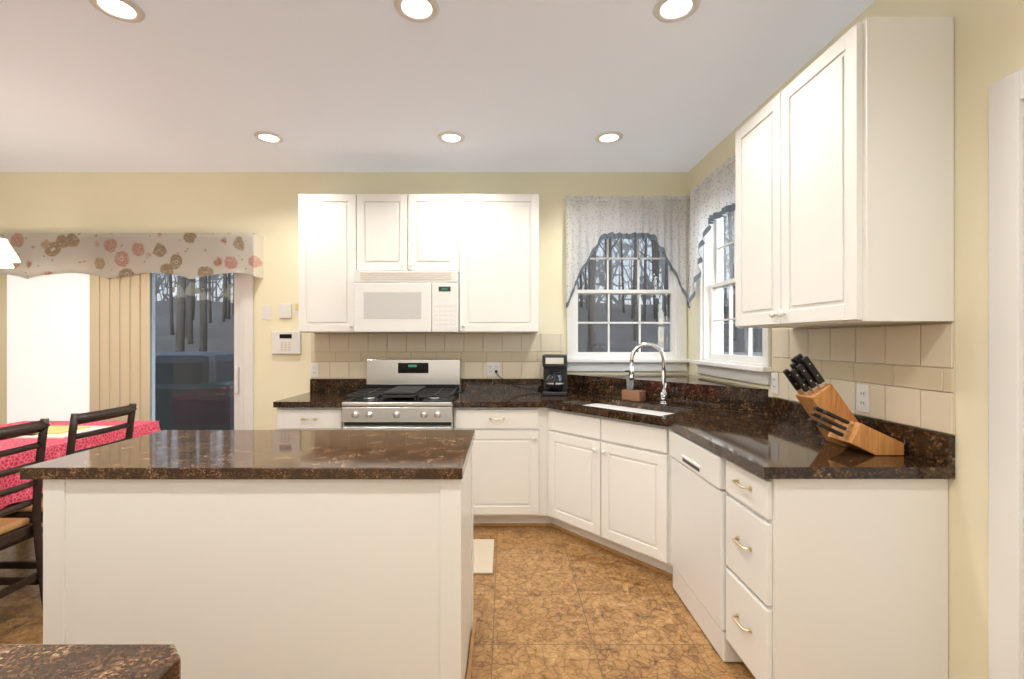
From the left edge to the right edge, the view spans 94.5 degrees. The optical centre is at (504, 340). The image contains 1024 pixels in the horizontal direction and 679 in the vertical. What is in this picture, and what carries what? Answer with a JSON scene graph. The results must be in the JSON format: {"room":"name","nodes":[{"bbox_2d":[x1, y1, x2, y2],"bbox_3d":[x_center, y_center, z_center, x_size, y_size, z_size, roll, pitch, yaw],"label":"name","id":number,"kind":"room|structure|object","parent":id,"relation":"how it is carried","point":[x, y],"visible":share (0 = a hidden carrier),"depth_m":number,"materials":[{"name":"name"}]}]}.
{"room":"dining room and kitchen","nodes":[
{"label":"dining room and kitchen","id":0,"kind":"room"},
{"bbox_2d":[0,172,683,429],"bbox_3d":[-1.840,-0.030,4.035,6.720,2.750,0.150,0,0,0],"label":"wall","id":1,"kind":"structure","parent":0,"point":[265,204],"depth_m":3.96,"materials":[{"name":"paint"}]},
{"bbox_2d":[7,273,149,423],"bbox_3d":[-3.517,0.323,3.888,1.207,1.975,0.055,0,0,0],"label":"vertical blind","id":2,"kind":"object","parent":1,"relation":"attached to","point":[52,347],"visible":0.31,"depth_m":3.89,"materials":[{"name":"white"}]},
{"bbox_2d":[0,233,262,278],"bbox_3d":[-3.175,-0.678,3.875,2.310,0.374,0.166,0,0,0],"label":"valance","id":3,"kind":"object","parent":1,"relation":"attached to","point":[186,255],"visible":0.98,"depth_m":3.81,"materials":[{"name":"fabric"}]},
{"bbox_2d":[99,273,253,429],"bbox_3d":[-3.053,0.292,4.025,1.905,2.105,0.170,0,0,0],"label":"sliding door","id":4,"kind":"structure","parent":1,"relation":"in","point":[243,360],"depth_m":4.00,"materials":[{"name":"white"}]},
{"bbox_2d":[263,306,270,319],"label":"light switch","id":5,"kind":"object","parent":1,"relation":"attached to","point":[266,309],"depth_m":3.95,"materials":[{"name":"white plastic"}]},
{"bbox_2d":[272,331,300,353],"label":"security keypad","id":6,"kind":"object","parent":1,"relation":"attached to","point":[286,342],"depth_m":3.93,"materials":[{"name":"white plastic"}]},
{"bbox_2d":[279,304,297,317],"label":"light switch","id":7,"kind":"object","parent":1,"relation":"attached to","point":[285,310],"depth_m":3.94,"materials":[{"name":"white plastic"}]},
{"bbox_2d":[298,194,365,332],"bbox_3d":[-1.335,-0.594,3.794,0.511,1.068,0.327,0,0,0],"label":"upper cabinet","id":8,"kind":"object","parent":1,"relation":"attached to","point":[331,227],"depth_m":3.63,"materials":[{"name":"white paint"}]},
{"bbox_2d":[366,194,461,273],"bbox_3d":[-0.745,-0.827,3.794,0.790,0.603,0.327,0,0,0],"label":"upper cabinet","id":9,"kind":"object","parent":1,"relation":"attached to","point":[405,232],"depth_m":3.63,"materials":[{"name":"white paint"}]},
{"bbox_2d":[354,271,459,332],"bbox_3d":[-0.745,-0.291,3.757,0.784,0.463,0.400,0,0,0],"label":"microwave","id":10,"kind":"object","parent":9,"relation":"attached to","point":[406,301],"visible":1,"depth_m":3.56,"materials":[{"name":"white plastic"},{"name":"painted metal"},{"name":"glass"}]},
{"bbox_2d":[311,333,562,378],"bbox_3d":[-0.565,0.196,3.954,2.110,0.510,0.011,0,0,0],"label":"backsplash","id":11,"kind":"structure","parent":1,"relation":"attached to","point":[338,355],"depth_m":3.95,"materials":[{"name":"beige tile"}]},
{"bbox_2d":[310,363,318,376],"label":"outlet","id":12,"kind":"object","parent":11,"relation":"attached to","point":[314,367],"depth_m":3.94,"materials":[{"name":"white plastic"}]},
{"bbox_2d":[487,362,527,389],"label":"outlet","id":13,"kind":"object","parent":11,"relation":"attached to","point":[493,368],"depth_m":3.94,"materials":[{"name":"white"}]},
{"bbox_2d":[310,378,568,389],"bbox_3d":[-0.545,0.377,3.947,2.150,0.107,0.022,0,0,0],"label":"backsplash","id":14,"kind":"structure","parent":1,"relation":"attached to","point":[315,384],"depth_m":3.94,"materials":[{"name":"brown stone"}]},
{"bbox_2d":[459,194,538,332],"bbox_3d":[-0.074,-0.594,3.794,0.675,1.068,0.327,0,0,0],"label":"upper cabinet","id":15,"kind":"object","parent":1,"relation":"attached to","point":[486,246],"depth_m":3.63,"materials":[{"name":"white paint"}]},
{"bbox_2d":[567,238,689,370],"bbox_3d":[1.015,-0.408,4.005,1.038,1.337,0.210,0,0,0],"label":"window","id":16,"kind":"structure","parent":1,"relation":"in","point":[605,361],"depth_m":4.01,"materials":[{"name":"white"}]},
{"bbox_2d":[563,195,689,307],"bbox_3d":[1.015,-0.725,3.903,1.064,0.931,0.062,0,0,0],"label":"curtain valance","id":17,"kind":"object","parent":16,"relation":"attached to","point":[662,221],"visible":0.98,"depth_m":3.90,"materials":[{"name":"fabric"}]},
{"bbox_2d":[0,523,754,678],"bbox_3d":[-1.835,1.395,0.480,7.030,0.100,7.260,0,0,0],"label":"floor","id":18,"kind":"structure","parent":0,"point":[549,602],"depth_m":2.30,"materials":[{"name":"tile"}]},
{"bbox_2d":[0,418,49,609],"bbox_3d":[-2.440,0.863,2.090,0.532,0.971,0.424,0,0,0],"label":"dining chair","id":19,"kind":"object","parent":18,"relation":"on","point":[12,530],"visible":0.92,"depth_m":2.23,"materials":[{"name":"brown wood"}]},
{"bbox_2d":[0,403,136,568],"bbox_3d":[-2.440,0.863,2.630,0.532,0.971,0.424,0,0,0],"label":"dining chair","id":20,"kind":"object","parent":18,"relation":"on","point":[129,410],"visible":0.21,"depth_m":2.49,"materials":[{"name":"brown wood"}]},
{"bbox_2d":[0,644,180,678],"bbox_3d":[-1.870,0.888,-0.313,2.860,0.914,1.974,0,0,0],"label":"countertop","id":21,"kind":"structure","parent":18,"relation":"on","point":[90,661],"depth_m":0.64,"materials":[{"name":"brown stone"}]},
{"bbox_2d":[43,442,475,678],"bbox_3d":[-0.862,0.909,1.956,1.448,0.873,0.688,0,0,0],"label":"kitchen island","id":22,"kind":"object","parent":18,"relation":"on","point":[278,554],"depth_m":1.63,"materials":[{"name":"white paint"}]},
{"bbox_2d":[20,430,474,481],"bbox_3d":[-0.891,0.451,1.937,1.497,0.040,0.678,0,0,0],"label":"island countertop","id":23,"kind":"structure","parent":22,"relation":"on","point":[164,455],"depth_m":1.72,"materials":[{"name":"brown stone"}]},
{"bbox_2d":[277,406,343,429],"bbox_3d":[-1.379,0.908,3.649,0.482,0.874,0.617,0,0,0],"label":"base cabinet","id":24,"kind":"object","parent":18,"relation":"on","point":[286,419],"depth_m":3.34,"materials":[{"name":"white paint"}]},
{"bbox_2d":[273,390,359,409],"bbox_3d":[-1.379,0.451,3.634,0.482,0.040,0.648,0,0,0],"label":"countertop","id":25,"kind":"structure","parent":24,"relation":"on","point":[316,399],"depth_m":3.36,"materials":[{"name":"brown stone"}]},
{"bbox_2d":[341,359,460,429],"bbox_3d":[-0.750,0.750,3.577,0.770,1.189,0.706,0,0,0],"label":"stove","id":26,"kind":"object","parent":18,"relation":"on","point":[408,394],"visible":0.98,"depth_m":3.37,"materials":[{"name":"silver metal"}]},
{"bbox_2d":[473,539,493,573],"bbox_3d":[-0.610,1.340,2.950,1.080,0.010,0.460,0,0,0],"label":"area rug","id":27,"kind":"object","parent":18,"relation":"on","point":[483,552],"visible":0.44,"depth_m":2.92,"materials":[{"name":"beige"}]},
{"bbox_2d":[454,410,540,525],"bbox_3d":[-0.055,0.908,3.649,0.590,0.874,0.617,0,0,0],"label":"base cabinet","id":28,"kind":"object","parent":18,"relation":"on","point":[507,443],"depth_m":3.34,"materials":[{"name":"white paint"}]},
{"bbox_2d":[453,390,592,409],"bbox_3d":[0.189,0.451,3.625,1.101,0.040,0.666,0,0,0],"label":"countertop","id":29,"kind":"structure","parent":28,"relation":"on","point":[468,399],"depth_m":3.44,"materials":[{"name":"brown stone"}]},
{"bbox_2d":[542,354,566,395],"bbox_3d":[0.397,0.273,3.746,0.190,0.315,0.248,0,0,8],"label":"coffee maker","id":30,"kind":"object","parent":29,"relation":"on","point":[554,374],"visible":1,"depth_m":3.68,"materials":[{"name":"black plastic"}]},
{"bbox_2d":[545,438,600,529],"bbox_3d":[0.454,0.935,3.147,0.295,0.446,0.355,0,0,0],"label":"base cabinet","id":31,"kind":"object","parent":18,"relation":"on","point":[572,473],"depth_m":3.15,"materials":[{"name":"white paint"}]},
{"bbox_2d":[553,426,640,445],"bbox_3d":[0.673,0.663,3.252,0.605,0.004,0.609,0,0,0],"label":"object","id":32,"kind":"structure","parent":31,"relation":"attached to","point":[569,435],"depth_m":3.04,"materials":[{"name":"white wood"}]},
{"bbox_2d":[601,450,664,553],"bbox_3d":[0.750,0.935,2.788,0.295,0.446,0.356,0,0,0],"label":"base cabinet","id":33,"kind":"object","parent":18,"relation":"on","point":[632,485],"depth_m":2.78,"materials":[{"name":"white paint"}]},
{"bbox_2d":[605,434,664,453],"bbox_3d":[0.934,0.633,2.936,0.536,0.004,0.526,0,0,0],"label":"drawer front","id":34,"kind":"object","parent":33,"relation":"attached to","point":[627,443],"depth_m":2.75,"materials":[{"name":"white wood"}]},
{"bbox_2d":[665,426,712,644],"bbox_3d":[1.208,0.908,2.262,0.637,0.874,0.606,0,0,0],"label":"dishwasher","id":35,"kind":"object","parent":18,"relation":"on","point":[688,462],"depth_m":2.29,"materials":[{"name":"white paint"}]},
{"bbox_2d":[713,450,947,678],"bbox_3d":[1.208,0.908,1.801,0.637,0.874,0.316,0,0,0],"label":"base cabinet","id":36,"kind":"object","parent":18,"relation":"on","point":[775,538],"depth_m":1.63,"materials":[{"name":"white paint"}]},
{"bbox_2d":[589,394,954,481],"bbox_3d":[1.081,0.451,2.649,0.893,0.040,2.086,0,0,0],"label":"countertop","id":37,"kind":"structure","parent":36,"relation":"on","point":[779,450],"depth_m":1.90,"materials":[{"name":"brown stone"}]},
{"bbox_2d":[622,370,645,401],"bbox_3d":[0.912,0.323,3.368,0.095,0.214,0.150,0,0,-39],"label":"sponge caddy","id":38,"kind":"object","parent":37,"relation":"on","point":[629,393],"visible":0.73,"depth_m":3.35,"materials":[{"name":"brown"}]},
{"bbox_2d":[629,342,667,404],"bbox_3d":[0.973,0.221,3.175,0.254,0.417,0.125,0,0,0],"label":"faucet","id":39,"kind":"object","parent":37,"relation":"on","point":[663,397],"visible":1,"depth_m":3.18,"materials":[{"name":"silver metal"}]},
{"bbox_2d":[783,354,903,454],"bbox_3d":[1.335,0.243,1.894,0.321,0.374,0.258,0,0,0],"label":"knife block","id":40,"kind":"object","parent":37,"relation":"on","point":[833,419],"visible":1,"depth_m":1.91,"materials":[{"name":"brown wood"}]},
{"bbox_3d":[-2.975,0.965,2.575,0.950,0.760,1.650,0,0,0],"label":"dining table","id":41,"kind":"object","parent":18,"relation":"on","visible":0},
{"bbox_2d":[0,421,160,508],"bbox_3d":[-2.973,0.694,2.574,1.080,0.254,1.788,0,0,0],"label":"tablecloth","id":42,"kind":"object","parent":41,"relation":"on","point":[56,441],"visible":0.35,"depth_m":2.76,"materials":[{"name":"fabric"}]},
{"bbox_2d":[0,0,874,171],"bbox_3d":[-1.835,-1.455,0.480,7.030,0.100,7.260,0,0,0],"label":"ceiling","id":43,"kind":"structure","parent":0,"point":[360,85],"depth_m":2.57,"materials":[{"name":"paint"}]},
{"bbox_2d":[0,238,20,267],"bbox_3d":[-3.294,-0.940,2.773,0.740,0.930,0.720,0,0,0],"label":"pendant chandelier","id":44,"kind":"object","parent":43,"relation":"hanging from","point":[9,257],"visible":1,"depth_m":2.82,"materials":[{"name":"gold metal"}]},
{"bbox_2d":[89,0,144,22],"bbox_3d":[-1.630,-1.399,1.990,0.190,0.012,0.190,0,0,0],"label":"recessed light","id":45,"kind":"object","parent":43,"relation":"in","point":[129,11],"visible":1,"depth_m":2.01,"materials":[{"name":"white"}]},
{"bbox_2d":[253,131,283,143],"bbox_3d":[-1.630,-1.399,3.270,0.190,0.012,0.190,0,0,0],"label":"recessed light","id":46,"kind":"object","parent":43,"relation":"in","point":[268,137],"visible":0.98,"depth_m":3.26,"materials":[{"name":"white"}]},
{"bbox_2d":[394,0,439,22],"bbox_3d":[-0.370,-1.399,1.990,0.190,0.012,0.190,0,0,0],"label":"recessed light","id":47,"kind":"object","parent":43,"relation":"in","point":[420,11],"visible":1,"depth_m":2.01,"materials":[{"name":"white"}]},
{"bbox_2d":[437,131,464,143],"bbox_3d":[-0.370,-1.399,3.270,0.190,0.012,0.190,0,0,0],"label":"recessed light","id":48,"kind":"object","parent":43,"relation":"in","point":[451,137],"visible":0.98,"depth_m":3.27,"materials":[{"name":"white"}]},
{"bbox_2d":[595,131,622,143],"bbox_3d":[0.720,-1.399,3.270,0.190,0.012,0.190,0,0,0],"label":"recessed light","id":49,"kind":"object","parent":43,"relation":"in","point":[607,137],"visible":0.98,"depth_m":3.27,"materials":[{"name":"white"}]},
{"bbox_2d":[653,0,699,22],"bbox_3d":[0.720,-1.399,1.990,0.190,0.012,0.190,0,0,0],"label":"recessed light","id":50,"kind":"object","parent":43,"relation":"in","point":[668,11],"visible":1,"depth_m":2.01,"materials":[{"name":"white"}]},
{"bbox_2d":[545,402,664,425],"bbox_3d":[0.607,0.451,2.968,0.662,0.040,0.781,0,0,0],"label":"countertop","id":51,"kind":"structure","parent":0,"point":[560,413],"depth_m":3.03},
{"bbox_2d":[684,0,1023,678],"bbox_3d":[1.600,-0.030,0.480,0.160,2.750,7.260,0,0,0],"label":"wall","id":52,"kind":"structure","parent":0,"point":[988,42],"depth_m":1.56,"materials":[{"name":"paint"}]},
{"bbox_2d":[691,211,771,384],"bbox_3d":[1.575,-0.408,3.215,0.210,1.337,1.038,0,0,0],"label":"window","id":53,"kind":"structure","parent":52,"relation":"in","point":[713,359],"depth_m":3.51,"materials":[{"name":"white"}]},
{"bbox_2d":[689,155,734,306],"bbox_3d":[1.473,-0.725,3.215,0.062,0.931,1.064,0,0,0],"label":"curtain valance","id":54,"kind":"object","parent":53,"relation":"attached to","point":[712,198],"visible":0.54,"depth_m":3.46,"materials":[{"name":"fabric"}]},
{"bbox_2d":[735,17,953,327],"bbox_3d":[1.355,-0.583,2.060,0.343,1.035,0.900,0,0,0],"label":"upper cabinet","id":55,"kind":"object","parent":52,"relation":"attached to","point":[844,179],"visible":1,"depth_m":1.64,"materials":[{"name":"white paint"}]},
{"bbox_2d":[761,394,954,465],"bbox_3d":[1.517,0.377,2.181,0.022,0.107,1.149,0,0,0],"label":"backsplash","id":56,"kind":"structure","parent":52,"relation":"attached to","point":[933,446],"depth_m":1.79,"materials":[{"name":"brown stone"}]},
{"bbox_2d":[772,323,954,434],"bbox_3d":[1.523,0.132,2.147,0.011,0.382,1.084,0,0,0],"label":"backsplash","id":57,"kind":"structure","parent":52,"relation":"attached to","point":[906,373],"depth_m":1.88,"materials":[{"name":"beige tile"}]},
{"bbox_2d":[771,372,778,393],"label":"outlet","id":58,"kind":"object","parent":57,"relation":"attached to","point":[774,376],"depth_m":2.64,"materials":[{"name":"white plastic"}]},
{"bbox_2d":[857,384,869,412],"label":"outlet","id":59,"kind":"object","parent":57,"relation":"attached to","point":[863,391],"depth_m":1.99,"materials":[{"name":"white plastic"}]},
{"bbox_2d":[988,68,1023,678],"bbox_3d":[1.520,0.275,0.945,0.019,2.140,1.070,0,0,0],"label":"door frame","id":60,"kind":"structure","parent":52,"relation":"attached to","point":[1005,377],"depth_m":1.43,"materials":[{"name":"white"}]},
{"label":"outside","id":61,"kind":"structure","parent":0,"visible":0},
{"bbox_2d":[99,211,733,304],"bbox_3d":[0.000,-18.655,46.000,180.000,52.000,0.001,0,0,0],"label":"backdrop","id":62,"kind":"structure","parent":61,"point":[600,284],"depth_m":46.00,"materials":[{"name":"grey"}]},
{"bbox_2d":[99,300,761,361],"bbox_3d":[0.000,-2.248,34.120,80.000,8.054,60.000,0,0,0],"label":"ground","id":63,"kind":"structure","parent":61,"point":[620,345],"depth_m":19.01,"materials":[{"name":"grey"}]},
{"bbox_2d":[99,362,109,419],"bbox_3d":[-3.855,0.935,5.865,5.340,1.180,3.470,0,0,0],"label":"deck","id":64,"kind":"object","parent":63,"relation":"on","point":[109,386],"depth_m":7.52,"materials":[{"name":"beige"}]},
{"bbox_2d":[155,352,233,430],"bbox_3d":[-3.300,0.749,5.050,1.100,1.248,0.600,0,0,0],"label":"outdoor grill","id":65,"kind":"object","parent":64,"relation":"on","point":[199,394],"depth_m":4.76,"materials":[{"name":"grey metal"}]},
{"bbox_2d":[99,212,756,355],"bbox_3d":[-1.853,-8.649,22.568,35.840,20.024,29.978,0,0,0],"label":"trees","id":66,"kind":"object","parent":63,"relation":"on","point":[188,297],"depth_m":17.14,"materials":[{"name":"grey plant"}]}
]}

